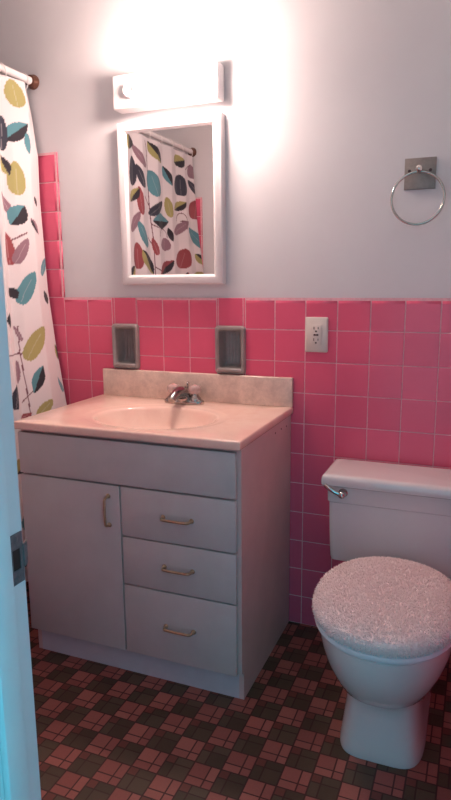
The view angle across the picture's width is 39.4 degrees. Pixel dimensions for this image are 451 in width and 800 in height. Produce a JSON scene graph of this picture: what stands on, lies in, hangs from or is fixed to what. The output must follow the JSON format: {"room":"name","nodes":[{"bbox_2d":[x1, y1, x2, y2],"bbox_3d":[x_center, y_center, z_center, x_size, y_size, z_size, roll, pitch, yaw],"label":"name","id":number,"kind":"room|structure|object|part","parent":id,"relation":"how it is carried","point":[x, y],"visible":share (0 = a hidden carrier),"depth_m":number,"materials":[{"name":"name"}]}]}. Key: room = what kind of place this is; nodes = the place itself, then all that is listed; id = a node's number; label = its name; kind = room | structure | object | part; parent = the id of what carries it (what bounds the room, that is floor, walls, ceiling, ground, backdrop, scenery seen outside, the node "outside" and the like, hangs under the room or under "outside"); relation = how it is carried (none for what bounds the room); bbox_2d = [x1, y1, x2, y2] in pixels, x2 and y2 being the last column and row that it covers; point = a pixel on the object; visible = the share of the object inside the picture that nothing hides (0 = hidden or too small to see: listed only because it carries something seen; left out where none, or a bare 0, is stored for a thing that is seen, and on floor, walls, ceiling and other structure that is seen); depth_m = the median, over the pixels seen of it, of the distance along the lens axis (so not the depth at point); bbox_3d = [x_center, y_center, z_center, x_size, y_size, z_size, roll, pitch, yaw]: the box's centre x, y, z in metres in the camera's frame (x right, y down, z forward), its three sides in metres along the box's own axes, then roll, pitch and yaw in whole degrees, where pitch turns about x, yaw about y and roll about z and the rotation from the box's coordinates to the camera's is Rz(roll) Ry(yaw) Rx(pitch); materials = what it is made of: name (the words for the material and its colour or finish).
{"room":"bathroom","nodes":[
{"label":"bathroom","id":0,"kind":"room"},
{"bbox_2d":[0,0,450,297],"bbox_3d":[-0.186,-0.403,2.369,2.860,2.440,0.090,4,12,22],"label":"wall","id":1,"kind":"structure","parent":0,"point":[325,104],"depth_m":2.08,"materials":[{"name":"paint"}]},
{"bbox_2d":[0,63,38,89],"bbox_3d":[-1.009,-1.074,1.707,0.053,0.053,1.498,4,12,22],"label":"curtain rod","id":2,"kind":"object","parent":1,"relation":"attached to","point":[33,84],"visible":0.92,"depth_m":2.32,"materials":[{"name":"white metal"}]},
{"bbox_3d":[-1.009,-1.074,1.707,0.028,0.028,1.490,4,12,22],"label":"rod","id":3,"kind":"part","parent":2,"relation":"part of","materials":[{"name":"white metal"}]},
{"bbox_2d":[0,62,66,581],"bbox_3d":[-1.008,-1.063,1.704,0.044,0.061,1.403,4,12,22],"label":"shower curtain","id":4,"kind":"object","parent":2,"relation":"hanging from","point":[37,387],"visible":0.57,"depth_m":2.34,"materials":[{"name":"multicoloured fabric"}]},
{"bbox_2d":[112,323,139,368],"bbox_3d":[-0.378,-0.210,2.440,0.117,0.174,0.073,4,12,22],"label":"recessed soap dish","id":5,"kind":"object","parent":1,"relation":"attached to","point":[125,337],"visible":0.93,"depth_m":2.45,"materials":[{"name":"grey ceramic"}]},
{"bbox_2d":[112,59,223,113],"bbox_3d":[-0.222,-1.060,2.110,0.402,0.114,0.178,4,12,22],"label":"vanity light","id":6,"kind":"object","parent":1,"relation":"attached to","point":[189,83],"visible":1,"depth_m":2.10,"materials":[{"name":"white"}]},
{"bbox_2d":[122,82,136,98],"bbox_3d":[-0.332,-1.072,2.175,0.052,0.052,0.019,4,12,22],"label":"socket","id":7,"kind":"object","parent":6,"relation":"attached to","point":[129,89],"depth_m":2.18,"materials":[{"name":"white ceramic"}]},
{"bbox_3d":[-0.233,-1.054,2.077,0.090,0.090,0.106,4,12,22],"label":"bulb","id":8,"kind":"part","parent":6,"relation":"part of","materials":[{"name":"white glass"}]},
{"bbox_2d":[161,79,170,93],"bbox_3d":[-0.212,-1.064,2.127,0.052,0.052,0.019,4,12,22],"label":"socket","id":9,"kind":"object","parent":6,"relation":"attached to","point":[168,89],"depth_m":2.12,"materials":[{"name":"white ceramic"}]},
{"bbox_3d":[-0.118,-1.046,2.031,0.090,0.090,0.106,4,12,22],"label":"bulb","id":10,"kind":"part","parent":6,"relation":"part of","materials":[{"name":"white glass"}]},
{"bbox_2d":[195,75,203,89],"bbox_3d":[-0.097,-1.056,2.081,0.052,0.052,0.019,4,12,22],"label":"socket","id":11,"kind":"object","parent":6,"relation":"attached to","point":[201,86],"depth_m":2.08,"materials":[{"name":"white ceramic"}]},
{"bbox_2d":[117,112,225,284],"bbox_3d":[-0.195,-0.701,2.246,0.407,0.568,0.035,4,12,22],"label":"wall mirror","id":12,"kind":"object","parent":1,"relation":"attached to","point":[172,191],"visible":1,"depth_m":2.23,"materials":[{"name":"white mirror"}]},
{"bbox_3d":[-0.193,-0.702,2.252,0.339,0.500,0.024,4,12,22],"label":"glass","id":13,"kind":"part","parent":12,"relation":"part of","materials":[{"name":"mirror"}]},
{"bbox_2d":[103,368,292,406],"bbox_3d":[-0.121,-0.050,2.340,0.770,0.104,0.020,4,12,22],"label":"backsplash","id":14,"kind":"structure","parent":1,"relation":"attached to","point":[222,388],"depth_m":2.30,"materials":[{"name":"beige stone"}]},
{"bbox_2d":[215,325,245,373],"bbox_3d":[0.023,-0.183,2.280,0.117,0.174,0.073,4,12,22],"label":"recessed soap dish","id":15,"kind":"object","parent":1,"relation":"attached to","point":[230,341],"visible":1,"depth_m":2.29,"materials":[{"name":"grey ceramic"}]},
{"bbox_2d":[38,152,450,626],"bbox_3d":[-0.201,-0.056,2.389,2.644,1.752,0.008,4,12,22],"label":"tile wainscoting","id":16,"kind":"structure","parent":1,"relation":"attached to","point":[380,391],"depth_m":2.20,"materials":[{"name":"pink tile"}]},
{"bbox_2d":[305,317,327,352],"bbox_3d":[0.308,-0.221,2.137,0.079,0.119,0.010,4,12,22],"label":"electrical outlet","id":17,"kind":"object","parent":1,"relation":"attached to","point":[316,328],"visible":1,"depth_m":2.13,"materials":[{"name":"beige plastic"}]},
{"bbox_2d":[311,324,320,344],"bbox_3d":[0.307,-0.221,2.135,0.035,0.070,0.003,4,12,22],"label":"receptacle","id":18,"kind":"object","parent":17,"relation":"attached to","point":[315,328],"depth_m":2.13,"materials":[{"name":"beige plastic"}]},
{"bbox_2d":[390,156,445,225],"bbox_3d":[0.591,-0.638,1.928,0.163,0.203,0.049,4,12,22],"label":"towel ring","id":19,"kind":"object","parent":1,"relation":"attached to","point":[420,173],"visible":1,"depth_m":1.93,"materials":[{"name":"silver metal"}]},
{"bbox_3d":[0.589,-0.701,1.911,0.021,0.021,0.040,4,12,22],"label":"post","id":20,"kind":"part","parent":19,"relation":"part of","materials":[{"name":"silver metal"}]},
{"bbox_3d":[0.599,-0.696,1.935,0.093,0.092,0.010,4,12,22],"label":"mounting plate","id":21,"kind":"part","parent":19,"relation":"part of","materials":[{"name":"silver metal"}]},
{"bbox_2d":[26,582,450,799],"bbox_3d":[-0.794,1.100,1.098,2.860,0.030,3.408,4,12,22],"label":"floor","id":22,"kind":"structure","parent":0,"point":[104,732],"depth_m":1.77,"materials":[{"name":"tile"}]},
{"bbox_2d":[18,415,290,699],"bbox_3d":[-0.224,0.466,2.190,0.770,0.800,0.547,4,12,22],"label":"vanity cabinet","id":23,"kind":"object","parent":22,"relation":"on","point":[170,562],"visible":0.98,"depth_m":1.96,"materials":[{"name":"laminate"}]},
{"bbox_3d":[-0.564,0.439,2.351,0.016,0.800,0.500,4,12,22],"label":"panel","id":24,"kind":"part","parent":23,"relation":"part of","materials":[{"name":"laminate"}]},
{"bbox_3d":[-0.494,0.523,2.054,0.372,0.552,0.017,4,12,22],"label":"door","id":25,"kind":"part","parent":23,"relation":"part of","materials":[{"name":"white laminate"}]},
{"bbox_3d":[-0.367,0.345,1.942,0.016,0.110,0.029,4,12,22],"label":"handle","id":26,"kind":"part","parent":23,"relation":"part of","materials":[{"name":"gold metal"}]},
{"bbox_3d":[-0.215,0.462,2.212,0.737,0.800,0.500,4,12,22],"label":"cabinet frame","id":27,"kind":"part","parent":23,"relation":"part of","materials":[{"name":"laminate"}]},
{"bbox_2d":[14,368,292,450],"bbox_3d":[-0.222,0.051,2.120,0.781,0.220,0.530,4,12,22],"label":"countertop","id":28,"kind":"structure","parent":23,"relation":"on","point":[237,410],"depth_m":2.21,"materials":[{"name":"stone"}]},
{"bbox_2d":[165,381,203,404],"bbox_3d":[-0.167,-0.023,2.272,0.147,0.076,0.137,-8,13,-33],"label":"faucet","id":29,"kind":"object","parent":28,"relation":"on","point":[182,395],"visible":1,"depth_m":2.25,"materials":[{"name":"silver metal"}]},
{"bbox_3d":[-0.190,-0.043,2.296,0.048,0.031,0.045,4,12,22],"label":"knob","id":30,"kind":"part","parent":29,"relation":"part of","materials":[{"name":"clear plastic"}]},
{"bbox_3d":[-0.166,-0.018,2.246,0.055,0.059,0.138,4,12,22],"label":"spout","id":31,"kind":"part","parent":29,"relation":"part of","materials":[{"name":"silver metal"}]},
{"bbox_3d":[-0.111,-0.038,2.265,0.048,0.031,0.045,4,12,22],"label":"knob","id":32,"kind":"part","parent":29,"relation":"part of","materials":[{"name":"clear plastic"}]},
{"bbox_3d":[-0.149,0.356,1.854,0.110,0.016,0.029,4,12,22],"label":"handle","id":33,"kind":"part","parent":23,"relation":"part of","materials":[{"name":"gold metal"}]},
{"bbox_3d":[-0.147,0.512,1.883,0.110,0.016,0.029,4,12,22],"label":"handle","id":34,"kind":"part","parent":23,"relation":"part of","materials":[{"name":"gold metal"}]},
{"bbox_3d":[-0.143,0.353,1.876,0.378,0.157,0.017,4,12,22],"label":"drawer","id":35,"kind":"part","parent":23,"relation":"part of","materials":[{"name":"white laminate"}]},
{"bbox_3d":[-0.146,0.706,1.920,0.110,0.016,0.029,4,12,22],"label":"handle","id":36,"kind":"part","parent":23,"relation":"part of","materials":[{"name":"gold metal"}]},
{"bbox_3d":[-0.142,0.511,1.906,0.378,0.155,0.017,4,12,22],"label":"drawer","id":37,"kind":"part","parent":23,"relation":"part of","materials":[{"name":"white laminate"}]},
{"bbox_3d":[-0.140,0.705,1.943,0.378,0.230,0.017,4,12,22],"label":"drawer","id":38,"kind":"part","parent":23,"relation":"part of","materials":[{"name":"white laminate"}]},
{"bbox_3d":[0.134,0.485,2.072,0.016,0.800,0.500,4,12,22],"label":"panel","id":39,"kind":"part","parent":23,"relation":"part of","materials":[{"name":"laminate"}]},
{"bbox_2d":[314,459,450,768],"bbox_3d":[0.480,0.603,1.810,0.509,0.662,0.733,4,12,22],"label":"toilet","id":40,"kind":"object","parent":22,"relation":"on","point":[377,509],"visible":0.55,"depth_m":1.88,"materials":[{"name":"white ceramic"}]},
{"bbox_3d":[0.345,0.286,1.975,0.072,0.046,0.038,4,12,22],"label":"flush lever","id":41,"kind":"part","parent":40,"relation":"part of","materials":[{"name":"silver metal"}]},
{"bbox_2d":[311,556,450,658],"bbox_3d":[0.431,0.527,1.676,0.410,0.064,0.508,4,12,22],"label":"lid cover","id":42,"kind":"object","parent":40,"relation":"on","point":[387,606],"visible":1,"depth_m":1.59,"materials":[{"name":"fabric"}]},
{"bbox_3d":[0.430,0.561,1.679,0.370,0.019,0.471,4,12,22],"label":"seat","id":43,"kind":"part","parent":40,"relation":"part of","materials":[{"name":"white plastic"}]},
{"bbox_3d":[0.575,0.250,1.989,0.509,0.037,0.212,4,12,22],"label":"tank lid","id":44,"kind":"part","parent":40,"relation":"part of","materials":[{"name":"white ceramic"}]},
{"bbox_3d":[0.577,0.393,2.019,0.476,0.254,0.183,4,12,22],"label":"tank","id":45,"kind":"part","parent":40,"relation":"part of","materials":[{"name":"white ceramic"}]},
{"bbox_3d":[-0.786,-0.122,0.912,2.860,2.440,0.115,4,12,22],"label":"wall","id":46,"kind":"structure","parent":0,"visible":0},
{"bbox_2d":[0,237,40,799],"bbox_3d":[0.035,0.097,0.617,0.849,2.105,0.142,4,12,22],"label":"door","id":47,"kind":"structure","parent":46,"relation":"in","point":[19,762],"depth_m":0.80,"materials":[{"name":"white paint"}]},
{"bbox_3d":[-0.266,0.203,0.817,0.007,0.068,0.042,2,11,14],"label":"strike plate","id":48,"kind":"part","parent":47,"relation":"part of","materials":[{"name":"metal"}]}
]}

